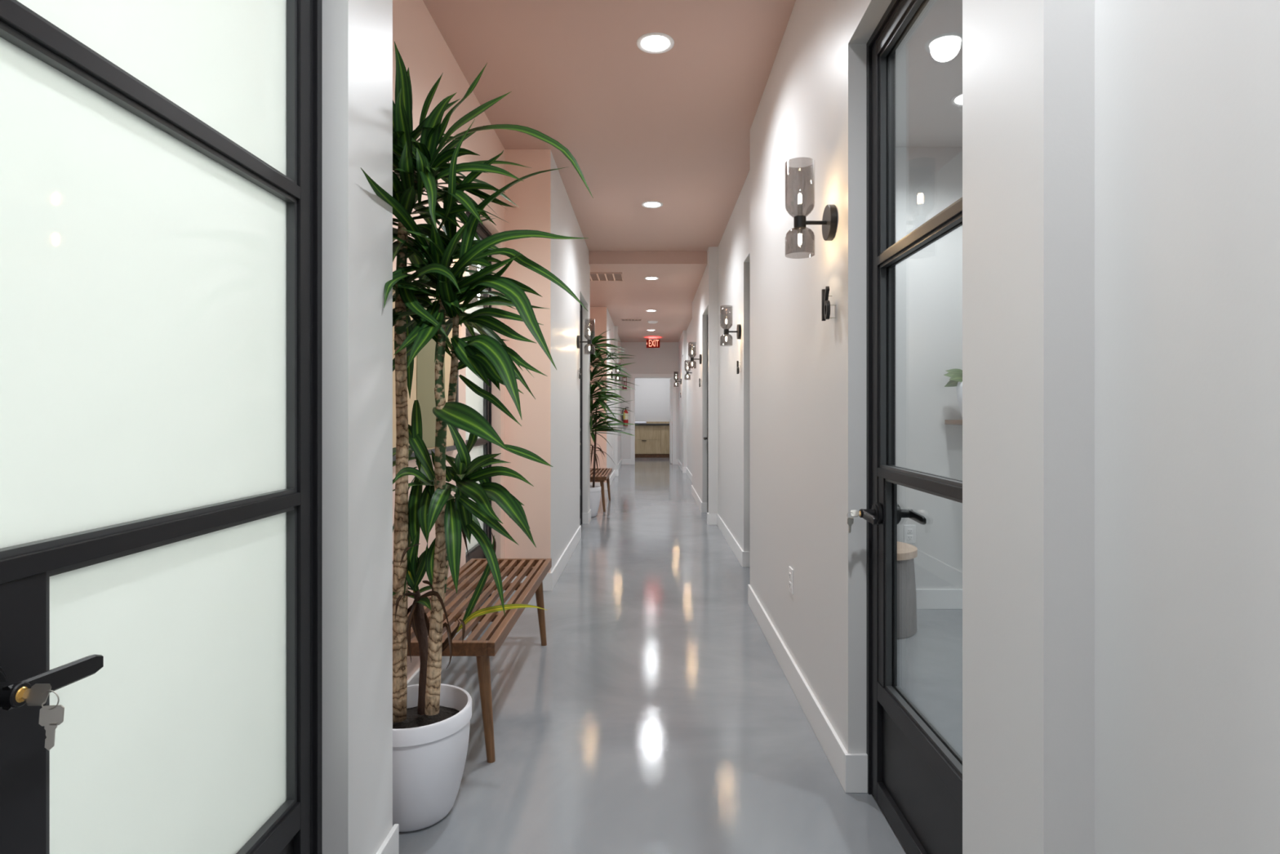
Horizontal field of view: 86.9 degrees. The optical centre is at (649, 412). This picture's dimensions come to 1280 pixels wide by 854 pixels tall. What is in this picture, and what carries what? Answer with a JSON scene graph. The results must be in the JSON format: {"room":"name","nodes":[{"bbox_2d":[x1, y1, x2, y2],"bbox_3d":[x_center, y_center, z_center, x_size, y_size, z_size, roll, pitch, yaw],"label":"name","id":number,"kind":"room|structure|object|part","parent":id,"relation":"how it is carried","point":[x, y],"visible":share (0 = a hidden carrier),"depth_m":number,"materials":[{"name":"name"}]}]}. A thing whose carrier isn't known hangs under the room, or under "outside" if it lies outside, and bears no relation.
{"room":"office corridor","nodes":[
{"label":"office corridor","id":0,"kind":"room"},
{"bbox_2d":[322,0,392,853],"bbox_3d":[-0.775,-0.300,-0.681,0.150,3.100,5.037,0,0,0],"label":"wall","id":1,"kind":"structure","parent":0,"point":[357,34],"depth_m":1.61,"materials":[{"name":"white paint"}]},
{"bbox_2d":[0,0,322,853],"bbox_3d":[-0.789,0.015,1.113,0.166,2.469,0.907,0,0,0],"label":"door","id":2,"kind":"structure","parent":1,"relation":"in","point":[161,161],"depth_m":1.08,"materials":[{"name":"white glass"}]},
{"bbox_2d":[22,683,64,750],"bbox_3d":[-0.687,0.344,0.762,0.044,0.073,0.011,0,0,0],"label":"keys","id":3,"kind":"object","parent":2,"relation":"attached to","point":[50,716],"visible":1,"depth_m":0.76,"materials":[{"name":"silver metal"}]},
{"bbox_3d":[-0.738,0.318,0.804,0.060,0.068,0.152,0,0,0],"label":"handle","id":4,"kind":"part","parent":2,"relation":"part of","materials":[{"name":"black metal"}]},
{"bbox_3d":[-0.798,-0.146,1.113,0.004,0.643,0.743,0,0,0],"label":"glass pane","id":5,"kind":"part","parent":2,"relation":"part of","materials":[{"name":"white glass"}]},
{"bbox_3d":[-0.798,-0.817,1.113,0.004,0.641,0.743,0,0,0],"label":"glass pane","id":6,"kind":"part","parent":2,"relation":"part of","materials":[{"name":"white glass"}]},
{"bbox_3d":[-0.798,0.529,1.175,0.004,0.652,0.621,0,0,0],"label":"glass pane","id":7,"kind":"part","parent":2,"relation":"part of","materials":[{"name":"white glass"}]},
{"bbox_3d":[-0.790,1.045,1.113,0.012,0.260,0.743,0,0,0],"label":"kick panel","id":8,"kind":"part","parent":2,"relation":"part of","materials":[{"name":"black metal"}]},
{"bbox_3d":[-0.802,0.015,1.113,0.085,2.469,0.907,0,0,0],"label":"frame","id":9,"kind":"part","parent":2,"relation":"part of","materials":[{"name":"black metal"}]},
{"bbox_2d":[376,459,621,853],"bbox_3d":[-0.824,1.188,6.620,0.393,0.125,19.440,0,0,0],"label":"baseboard","id":10,"kind":"structure","parent":1,"relation":"attached to","point":[390,845],"depth_m":4.74,"materials":[{"name":"white paint"}]},
{"bbox_2d":[392,683,471,831],"bbox_3d":[-0.735,1.083,2.115,0.344,0.335,0.344,0,0,0],"label":"pot","id":11,"kind":"object","parent":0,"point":[429,750],"depth_m":2.01,"materials":[{"name":"white ceramic"}]},
{"bbox_2d":[392,0,505,679],"bbox_3d":[-1.095,-0.300,3.293,0.150,3.100,2.913,0,0,0],"label":"wall","id":12,"kind":"structure","parent":0,"point":[422,48],"depth_m":3.39,"materials":[{"name":"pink paint"}]},
{"bbox_2d":[392,289,458,461],"bbox_3d":[-1.006,-0.160,3.000,0.028,0.700,1.000,0,0,0],"label":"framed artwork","id":13,"kind":"object","parent":12,"relation":"attached to","point":[423,385],"visible":0.19,"depth_m":3.06,"materials":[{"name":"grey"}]},
{"bbox_2d":[466,211,491,609],"bbox_3d":[-1.109,0.015,4.175,0.166,2.469,0.870,0,0,0],"label":"door","id":14,"kind":"structure","parent":12,"relation":"in","point":[482,446],"depth_m":4.36,"materials":[{"name":"white glass"}]},
{"bbox_3d":[-1.118,-0.817,4.175,0.004,0.641,0.706,0,0,0],"label":"glass pane","id":15,"kind":"part","parent":14,"relation":"part of","materials":[{"name":"white glass"}]},
{"bbox_3d":[-1.118,-0.146,4.175,0.004,0.643,0.706,0,0,0],"label":"glass pane","id":16,"kind":"part","parent":14,"relation":"part of","materials":[{"name":"white glass"}]},
{"bbox_3d":[-1.118,0.529,4.236,0.004,0.652,0.584,0,0,0],"label":"glass pane","id":17,"kind":"part","parent":14,"relation":"part of","materials":[{"name":"white glass"}]},
{"bbox_3d":[-1.110,1.045,4.175,0.012,0.260,0.706,0,0,0],"label":"kick panel","id":18,"kind":"part","parent":14,"relation":"part of","materials":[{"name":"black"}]},
{"bbox_2d":[505,149,551,572],"bbox_3d":[-0.935,-0.300,4.758,0.469,3.100,0.015,0,0,0],"label":"wall","id":19,"kind":"structure","parent":0,"point":[531,196],"depth_m":4.75,"materials":[{"name":"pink paint"}]},
{"bbox_2d":[551,151,590,571],"bbox_3d":[-0.775,-0.300,6.322,0.150,3.100,3.115,0,0,0],"label":"wall","id":20,"kind":"structure","parent":0,"point":[570,258],"depth_m":5.64,"materials":[{"name":"white paint"}]},
{"bbox_2d":[577,368,581,379],"bbox_3d":[-0.684,-0.379,6.540,0.031,0.113,0.077,0,0,0],"label":"plaque","id":21,"kind":"object","parent":20,"relation":"attached to","point":[580,369],"visible":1,"depth_m":6.55,"materials":[{"name":"black"}]},
{"bbox_2d":[579,300,582,524],"bbox_3d":[-0.789,0.015,7.175,0.166,2.469,0.850,0,0,0],"label":"door","id":22,"kind":"structure","parent":20,"relation":"in","point":[580,305],"depth_m":7.52,"materials":[{"name":"black metal"}]},
{"bbox_2d":[576,319,595,350],"bbox_3d":[-0.615,-0.729,6.500,0.170,0.332,0.125,0,0,0],"label":"wall sconce","id":23,"kind":"object","parent":20,"relation":"attached to","point":[588,341],"visible":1,"depth_m":6.49,"materials":[{"name":"black"}]},
{"bbox_3d":[-0.688,-0.680,6.500,0.024,0.125,0.125,0,0,0],"label":"wall plate","id":24,"kind":"part","parent":23,"relation":"part of","materials":[{"name":"black metal"}]},
{"bbox_2d":[590,484,600,517],"bbox_3d":[-0.745,1.070,8.140,0.310,0.360,0.310,0,0,0],"label":"pot","id":25,"kind":"object","parent":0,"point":[595,491],"depth_m":8.04,"materials":[{"name":"white ceramic"}]},
{"bbox_2d":[590,306,606,482],"bbox_3d":[-0.935,-0.300,10.908,0.469,3.100,0.015,0,0,0],"label":"wall","id":26,"kind":"structure","parent":0,"point":[598,326],"depth_m":10.90,"materials":[{"name":"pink paint"}]},
{"bbox_2d":[422,0,795,251],"bbox_3d":[-0.130,-1.900,2.275,2.080,0.100,10.950,0,0,0],"label":"ceiling","id":27,"kind":"structure","parent":0,"point":[671,128],"depth_m":3.93,"materials":[{"name":"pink paint"}]},
{"bbox_2d":[641,200,662,208],"bbox_3d":[0.020,-1.847,6.005,0.190,0.006,0.190,0,0,0],"label":"recessed light","id":28,"kind":"object","parent":27,"relation":"in","point":[651,204],"visible":1,"depth_m":6.00,"materials":[{"name":"white paint"}]},
{"bbox_2d":[636,32,674,53],"bbox_3d":[0.027,-1.847,3.383,0.190,0.006,0.190,0,0,0],"label":"recessed light","id":29,"kind":"object","parent":27,"relation":"in","point":[654,42],"visible":1,"depth_m":3.38,"materials":[{"name":"white paint"}]},
{"bbox_2d":[606,307,621,477],"bbox_3d":[-0.745,-0.300,13.627,0.210,3.100,5.425,0,0,0],"label":"wall","id":30,"kind":"structure","parent":0,"point":[614,451],"depth_m":13.24,"materials":[{"name":"white paint"}]},
{"bbox_2d":[622,406,628,426],"bbox_3d":[-0.592,0.090,16.263,0.123,0.460,0.150,0,0,43],"label":"fire extinguisher","id":31,"kind":"object","parent":30,"relation":"attached to","point":[625,418],"visible":0.84,"depth_m":16.23,"materials":[{"name":"red metal"}]},
{"bbox_2d":[621,342,678,458],"bbox_3d":[-0.005,-0.300,16.400,1.690,3.100,0.120,0,0,0],"label":"wall","id":32,"kind":"structure","parent":0,"point":[664,359],"depth_m":16.34,"materials":[{"name":"white paint"}]},
{"bbox_2d":[622,376,626,389],"bbox_3d":[-0.615,-0.720,16.337,0.110,0.310,0.006,0,0,0],"label":"fire extinguisher sign","id":33,"kind":"object","parent":32,"relation":"attached to","point":[624,379],"visible":0.7,"depth_m":16.34,"materials":[{"name":"red"}]},
{"bbox_2d":[621,458,678,464],"bbox_3d":[-0.005,1.188,16.334,1.364,0.125,0.013,0,0,0],"label":"baseboard","id":34,"kind":"structure","parent":32,"relation":"attached to","point":[624,461],"depth_m":16.33,"materials":[{"name":"white paint"}]},
{"bbox_2d":[630,373,675,464],"bbox_3d":[0.082,0.155,16.390,1.106,2.190,0.140,0,0,0],"label":"trim","id":35,"kind":"structure","parent":32,"relation":"attached to","point":[633,376],"depth_m":16.32,"materials":[{"name":"white paint"}]},
{"bbox_2d":[669,378,671,463],"bbox_3d":[0.517,0.205,16.900,0.042,2.070,0.860,0,0,0],"label":"door","id":36,"kind":"structure","parent":32,"relation":"in","point":[670,380],"depth_m":16.47,"materials":[{"name":"white paint"}]},
{"bbox_2d":[635,377,671,421],"bbox_3d":[0.150,-0.250,17.980,4.100,3.000,3.040,0,0,0],"label":"wall","id":37,"kind":"structure","parent":0,"point":[652,394],"depth_m":19.40,"materials":[{"name":"white paint"}]},
{"bbox_2d":[399,457,962,853],"bbox_3d":[0.000,1.300,8.200,7.200,0.100,22.800,0,0,0],"label":"floor","id":38,"kind":"structure","parent":0,"point":[656,713],"depth_m":2.79,"materials":[{"name":"grey concrete"}]},
{"bbox_2d":[360,41,593,831],"bbox_3d":[-0.680,0.070,2.088,0.694,2.360,1.000,0,0,-28],"label":"dracaena","id":39,"kind":"object","parent":38,"relation":"on","point":[431,717],"visible":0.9,"depth_m":2.04,"materials":[{"name":"green plant"}]},
{"bbox_2d":[407,558,551,763],"bbox_3d":[-0.760,1.025,3.030,0.440,0.450,1.360,0,0,0],"label":"slatted bench","id":40,"kind":"object","parent":38,"relation":"on","point":[535,570],"visible":0.7,"depth_m":2.81,"materials":[{"name":"brown wood"}]},
{"bbox_3d":[-0.966,0.824,3.030,0.028,0.048,1.360,0,0,0],"label":"rail","id":41,"kind":"part","parent":40,"relation":"part of","materials":[{"name":"brown wood"}]},
{"bbox_3d":[-0.760,0.824,2.363,0.384,0.048,0.026,0,0,0],"label":"rail","id":42,"kind":"part","parent":40,"relation":"part of","materials":[{"name":"brown wood"}]},
{"bbox_3d":[-0.928,1.046,3.625,0.073,0.407,0.048,0,0,0],"label":"leg","id":43,"kind":"part","parent":40,"relation":"part of","materials":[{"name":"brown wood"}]},
{"bbox_3d":[-0.592,1.046,2.435,0.073,0.407,0.048,0,0,0],"label":"leg","id":44,"kind":"part","parent":40,"relation":"part of","materials":[{"name":"brown wood"}]},
{"bbox_3d":[-0.760,0.850,3.620,0.384,0.044,0.040,0,0,0],"label":"leg rail","id":45,"kind":"part","parent":40,"relation":"part of","materials":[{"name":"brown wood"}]},
{"bbox_3d":[-0.760,0.824,3.697,0.384,0.048,0.026,0,0,0],"label":"rail","id":46,"kind":"part","parent":40,"relation":"part of","materials":[{"name":"brown wood"}]},
{"bbox_3d":[-0.554,0.824,3.030,0.028,0.048,1.360,0,0,0],"label":"rail","id":47,"kind":"part","parent":40,"relation":"part of","materials":[{"name":"brown wood"}]},
{"bbox_3d":[-0.592,1.046,3.625,0.073,0.407,0.048,0,0,0],"label":"leg","id":48,"kind":"part","parent":40,"relation":"part of","materials":[{"name":"brown wood"}]},
{"bbox_2d":[590,468,612,511],"bbox_3d":[-0.762,1.025,9.080,0.435,0.450,1.280,0,0,0],"label":"slatted bench","id":49,"kind":"object","parent":38,"relation":"on","point":[606,473],"visible":0.52,"depth_m":8.71,"materials":[{"name":"brown wood"}]},
{"bbox_3d":[-0.762,0.824,8.453,0.379,0.048,0.026,0,0,0],"label":"rail","id":50,"kind":"part","parent":49,"relation":"part of","materials":[{"name":"brown wood"}]},
{"bbox_3d":[-0.597,1.046,8.525,0.073,0.407,0.048,0,0,0],"label":"leg","id":51,"kind":"part","parent":49,"relation":"part of","materials":[{"name":"brown wood"}]},
{"bbox_3d":[-0.559,0.824,9.080,0.028,0.048,1.280,0,0,0],"label":"rail","id":52,"kind":"part","parent":49,"relation":"part of","materials":[{"name":"brown wood"}]},
{"bbox_3d":[-0.597,1.046,9.635,0.073,0.407,0.048,0,0,0],"label":"leg","id":53,"kind":"part","parent":49,"relation":"part of","materials":[{"name":"brown wood"}]},
{"bbox_2d":[589,329,639,517],"bbox_3d":[-0.605,0.121,8.106,0.909,2.258,0.978,0,0,10],"label":"dracaena","id":54,"kind":"object","parent":38,"relation":"on","point":[595,491],"visible":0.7,"depth_m":8.11,"materials":[{"name":"green plant"}]},
{"bbox_2d":[635,425,669,457],"bbox_3d":[0.150,0.800,19.020,2.700,0.900,0.640,0,0,0],"label":"base cabinet","id":55,"kind":"object","parent":38,"relation":"on","point":[651,441],"visible":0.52,"depth_m":18.72,"materials":[{"name":"brown wood"}]},
{"bbox_3d":[-0.110,0.948,18.730,0.816,0.385,0.020,0,0,0],"label":"drawer","id":56,"kind":"part","parent":55,"relation":"part of","materials":[{"name":"brown wood"}]},
{"bbox_3d":[-0.110,0.613,18.730,0.816,0.275,0.020,0,0,0],"label":"drawer","id":57,"kind":"part","parent":55,"relation":"part of","materials":[{"name":"brown wood"}]},
{"bbox_3d":[-0.110,0.412,18.730,0.816,0.115,0.020,0,0,0],"label":"drawer","id":58,"kind":"part","parent":55,"relation":"part of","materials":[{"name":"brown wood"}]},
{"bbox_2d":[635,423,669,425],"bbox_3d":[0.100,0.330,19.005,2.700,0.040,0.650,0,0,0],"label":"countertop","id":59,"kind":"structure","parent":55,"relation":"on","point":[635,424],"depth_m":18.68,"materials":[{"name":"grey stone"}]},
{"bbox_2d":[635,421,646,423],"bbox_3d":[-0.275,0.282,18.895,0.350,0.055,0.310,0,0,0],"label":"folded cloth","id":60,"kind":"object","parent":59,"relation":"on","point":[636,422],"visible":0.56,"depth_m":18.74,"materials":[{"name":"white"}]},
{"bbox_2d":[645,421,669,423],"bbox_3d":[0.665,0.305,19.360,1.570,0.090,0.050,0,0,0],"label":"wooden upstand","id":61,"kind":"object","parent":59,"relation":"attached to","point":[647,422],"visible":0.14,"depth_m":19.33,"materials":[{"name":"brown wood"}]},
{"bbox_3d":[0.578,0.807,18.730,0.541,0.665,0.020,0,0,0],"label":"drawer","id":62,"kind":"part","parent":55,"relation":"part of","materials":[{"name":"brown wood"}]},
{"bbox_3d":[0.578,0.412,18.730,0.541,0.115,0.020,0,0,0],"label":"drawer","id":63,"kind":"part","parent":55,"relation":"part of","materials":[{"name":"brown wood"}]},
{"bbox_2d":[897,541,917,639],"bbox_3d":[1.325,1.012,3.930,0.430,0.475,0.430,0,0,0],"label":"side table","id":64,"kind":"object","parent":38,"relation":"on","point":[906,553],"visible":0.3,"depth_m":3.75,"materials":[{"name":"grey wood"}]},
{"bbox_2d":[590,0,962,342],"bbox_3d":[0.000,-1.750,8.200,7.000,0.110,22.600,0,0,0],"label":"ceiling","id":65,"kind":"structure","parent":0,"point":[929,58],"depth_m":4.06,"materials":[{"name":"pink paint"}]},
{"bbox_2d":[590,272,623,280],"bbox_3d":[-0.600,-1.698,8.460,0.520,0.014,0.480,0,0,0],"label":"ceiling vent","id":66,"kind":"object","parent":65,"relation":"in","point":[593,276],"visible":0.72,"depth_m":8.44,"materials":[{"name":"metal"}]},
{"bbox_2d":[621,319,641,320],"bbox_3d":[-0.340,-1.700,12.400,0.380,0.010,0.180,0,0,0],"label":"ceiling vent","id":67,"kind":"object","parent":65,"relation":"in","point":[621,319],"visible":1,"depth_m":12.37,"materials":[{"name":"brown metal"}]},
{"bbox_2d":[644,276,658,279],"bbox_3d":[0.020,-1.702,8.570,0.190,0.006,0.190,0,0,0],"label":"recessed light","id":68,"kind":"object","parent":65,"relation":"in","point":[646,277],"visible":1,"depth_m":8.54,"materials":[{"name":"white paint"}]},
{"bbox_2d":[647,320,657,323],"bbox_3d":[0.050,-1.687,12.620,0.194,0.036,0.194,0,0,0],"label":"smoke detector","id":69,"kind":"object","parent":65,"relation":"attached to","point":[649,322],"visible":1,"depth_m":12.56,"materials":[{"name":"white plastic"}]},
{"bbox_2d":[646,337,659,347],"bbox_3d":[0.072,-1.597,15.550,0.310,0.215,0.060,0,0,0],"label":"exit sign","id":70,"kind":"object","parent":65,"relation":"hanging from","point":[651,342],"visible":1,"depth_m":15.54,"materials":[{"name":"red plastic"}]},
{"bbox_2d":[950,92,962,106],"bbox_3d":[1.720,-1.692,3.640,0.190,0.006,0.190,0,0,0],"label":"recessed light","id":71,"kind":"object","parent":65,"relation":"in","point":[956,100],"visible":0.31,"depth_m":3.66,"materials":[{"name":"white paint"}]},
{"bbox_2d":[895,146,962,589],"bbox_3d":[2.150,-0.275,1.365,2.700,3.050,6.130,0,0,0],"label":"wall","id":72,"kind":"structure","parent":0,"point":[929,180],"depth_m":4.31,"materials":[{"name":"white paint"}]},
{"bbox_2d":[903,524,915,543],"bbox_3d":[1.655,0.775,4.305,0.074,0.118,0.010,0,0,0],"label":"wall outlet","id":73,"kind":"object","parent":72,"relation":"attached to","point":[908,530],"visible":0.92,"depth_m":4.30,"materials":[{"name":"white plastic"}]},
{"bbox_2d":[906,535,912,539],"bbox_3d":[1.655,0.796,4.302,0.034,0.028,0.004,0,0,0],"label":"receptacle","id":74,"kind":"object","parent":73,"relation":"attached to","point":[908,537],"depth_m":4.30,"materials":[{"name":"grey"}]},
{"bbox_2d":[906,528,912,533],"bbox_3d":[1.655,0.754,4.302,0.034,0.028,0.004,0,0,0],"label":"receptacle","id":75,"kind":"object","parent":73,"relation":"attached to","point":[908,531],"depth_m":4.30,"materials":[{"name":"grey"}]},
{"bbox_2d":[944,419,962,425],"bbox_3d":[2.190,0.060,4.185,0.620,0.030,0.250,0,0,0],"label":"wall shelf","id":76,"kind":"object","parent":72,"relation":"attached to","point":[946,421],"visible":0.24,"depth_m":4.18,"materials":[{"name":"brown wood"}]},
{"bbox_2d":[942,368,962,417],"bbox_3d":[2.001,-0.135,4.160,0.364,0.360,0.180,0,0,0],"label":"potted houseplant","id":77,"kind":"object","parent":76,"relation":"on","point":[956,375],"visible":0.2,"depth_m":4.17,"materials":[{"name":"green plant"}]},
{"bbox_2d":[678,0,1279,853],"bbox_3d":[0.782,-0.300,6.570,0.255,3.100,19.540,0,0,0],"label":"wall","id":78,"kind":"structure","parent":0,"point":[1121,158],"depth_m":1.12,"materials":[{"name":"white paint"}]},
{"bbox_2d":[589,251,706,266],"bbox_3d":[-0.180,-1.827,7.815,1.980,0.245,0.130,0,0,0],"label":"trim","id":79,"kind":"structure","parent":78,"relation":"attached to","point":[596,258],"depth_m":7.75,"materials":[{"name":"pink paint"}]},
{"bbox_2d":[673,371,681,385],"bbox_3d":[0.605,-0.729,14.750,0.170,0.332,0.125,0,0,0],"label":"wall sconce","id":80,"kind":"object","parent":78,"relation":"attached to","point":[676,380],"visible":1,"depth_m":14.74,"materials":[{"name":"black glass"}]},
{"bbox_2d":[684,360,692,379],"bbox_3d":[0.675,-0.729,11.560,0.170,0.332,0.125,0,0,0],"label":"wall sconce","id":81,"kind":"object","parent":78,"relation":"attached to","point":[687,371],"visible":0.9,"depth_m":11.56,"materials":[{"name":"black"}]},
{"bbox_2d":[688,342,702,368],"bbox_3d":[0.570,-0.729,8.600,0.170,0.332,0.125,0,0,0],"label":"wall sconce","id":82,"kind":"object","parent":78,"relation":"attached to","point":[692,358],"visible":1,"depth_m":8.59,"materials":[{"name":"black"}]},
{"bbox_3d":[0.643,-0.680,8.600,0.024,0.125,0.125,0,0,0],"label":"wall plate","id":83,"kind":"part","parent":82,"relation":"part of","materials":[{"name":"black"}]},
{"bbox_2d":[703,315,707,512],"bbox_3d":[0.744,0.015,8.035,0.166,2.469,0.830,0,0,0],"label":"door","id":84,"kind":"structure","parent":78,"relation":"in","point":[704,438],"depth_m":8.43,"materials":[{"name":"black metal"}]},
{"bbox_3d":[0.757,0.015,8.035,0.085,2.469,0.830,0,0,0],"label":"frame","id":85,"kind":"part","parent":84,"relation":"part of","materials":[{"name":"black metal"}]},
{"bbox_2d":[720,306,741,346],"bbox_3d":[0.675,-0.729,5.680,0.170,0.332,0.125,0,0,0],"label":"wall sconce","id":86,"kind":"object","parent":78,"relation":"attached to","point":[726,331],"visible":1,"depth_m":5.67,"materials":[{"name":"black"}]},
{"bbox_3d":[0.748,-0.680,5.680,0.024,0.125,0.125,0,0,0],"label":"wall plate","id":87,"kind":"part","parent":86,"relation":"part of","materials":[{"name":"black metal"}]},
{"bbox_2d":[736,360,740,373],"bbox_3d":[0.745,-0.379,5.649,0.031,0.113,0.077,0,0,0],"label":"plaque","id":88,"kind":"object","parent":78,"relation":"attached to","point":[737,362],"visible":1,"depth_m":5.66,"materials":[{"name":"black"}]},
{"bbox_2d":[788,565,793,595],"bbox_3d":[0.650,0.775,3.120,0.010,0.118,0.074,0,0,0],"label":"wall outlet","id":89,"kind":"object","parent":78,"relation":"attached to","point":[790,569],"visible":1,"depth_m":3.10,"materials":[{"name":"white plastic"}]},
{"bbox_2d":[785,159,837,258],"bbox_3d":[0.570,-0.729,2.420,0.170,0.332,0.125,0,0,0],"label":"wall sconce","id":90,"kind":"object","parent":78,"relation":"attached to","point":[828,222],"visible":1,"depth_m":2.41,"materials":[{"name":"black"}]},
{"bbox_3d":[0.537,-0.797,2.420,0.104,0.196,0.104,0,0,0],"label":"lamp shade","id":91,"kind":"part","parent":90,"relation":"part of","materials":[{"name":"grey glass"}]},
{"bbox_3d":[0.537,-0.766,2.420,0.012,0.038,0.012,0,0,0],"label":"bulb","id":92,"kind":"part","parent":90,"relation":"part of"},
{"bbox_3d":[0.537,-0.612,2.420,0.104,0.098,0.104,0,0,0],"label":"lamp shade","id":93,"kind":"part","parent":90,"relation":"part of","materials":[{"name":"grey glass"}]},
{"bbox_3d":[0.537,-0.621,2.420,0.012,0.038,0.012,0,0,0],"label":"bulb","id":94,"kind":"part","parent":90,"relation":"part of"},
{"bbox_3d":[0.593,-0.680,2.420,0.076,0.014,0.014,0,0,0],"label":"arm","id":95,"kind":"part","parent":90,"relation":"part of","materials":[{"name":"black"}]},
{"bbox_3d":[0.643,-0.680,2.420,0.024,0.125,0.125,0,0,0],"label":"wall plate","id":96,"kind":"part","parent":90,"relation":"part of","materials":[{"name":"black metal"}]},
{"bbox_2d":[678,459,962,792],"bbox_3d":[2.021,1.188,6.620,2.758,0.125,19.440,0,0,0],"label":"baseboard","id":97,"kind":"structure","parent":78,"relation":"attached to","point":[851,770],"depth_m":3.08,"materials":[{"name":"white paint"}]},
{"bbox_2d":[821,286,835,320],"bbox_3d":[0.637,-0.387,2.400,0.036,0.116,0.074,0,0,0],"label":"room number","id":98,"kind":"object","parent":78,"relation":"attached to","point":[825,303],"visible":1,"depth_m":2.39,"materials":[{"name":"black"}]},
{"bbox_2d":[858,0,962,853],"bbox_3d":[0.744,0.015,1.825,0.166,2.469,0.817,0,0,0],"label":"door","id":99,"kind":"structure","parent":78,"relation":"in","point":[915,775],"depth_m":2.10,"materials":[{"name":"black metal"}]},
{"bbox_2d":[847,510,859,533],"bbox_3d":[0.642,0.344,2.131,0.043,0.073,0.011,0,0,0],"label":"keys","id":100,"kind":"object","parent":99,"relation":"attached to","point":[853,513],"visible":1,"depth_m":2.13,"materials":[{"name":"silver metal"}]},
{"bbox_3d":[0.693,0.318,2.089,0.060,0.068,0.152,0,0,0],"label":"handle","id":101,"kind":"part","parent":99,"relation":"part of","materials":[{"name":"black"}]},
{"bbox_3d":[0.757,0.015,1.825,0.085,2.469,0.817,0,0,0],"label":"frame","id":102,"kind":"part","parent":99,"relation":"part of","materials":[{"name":"black metal"}]},
{"bbox_3d":[0.797,0.318,2.089,0.060,0.068,0.152,0,0,0],"label":"handle","id":103,"kind":"part","parent":99,"relation":"part of","materials":[{"name":"black metal"}]},
{"bbox_3d":[0.745,1.045,1.825,0.012,0.260,0.653,0,0,0],"label":"kick panel","id":104,"kind":"part","parent":99,"relation":"part of","materials":[{"name":"black metal"}]}
]}

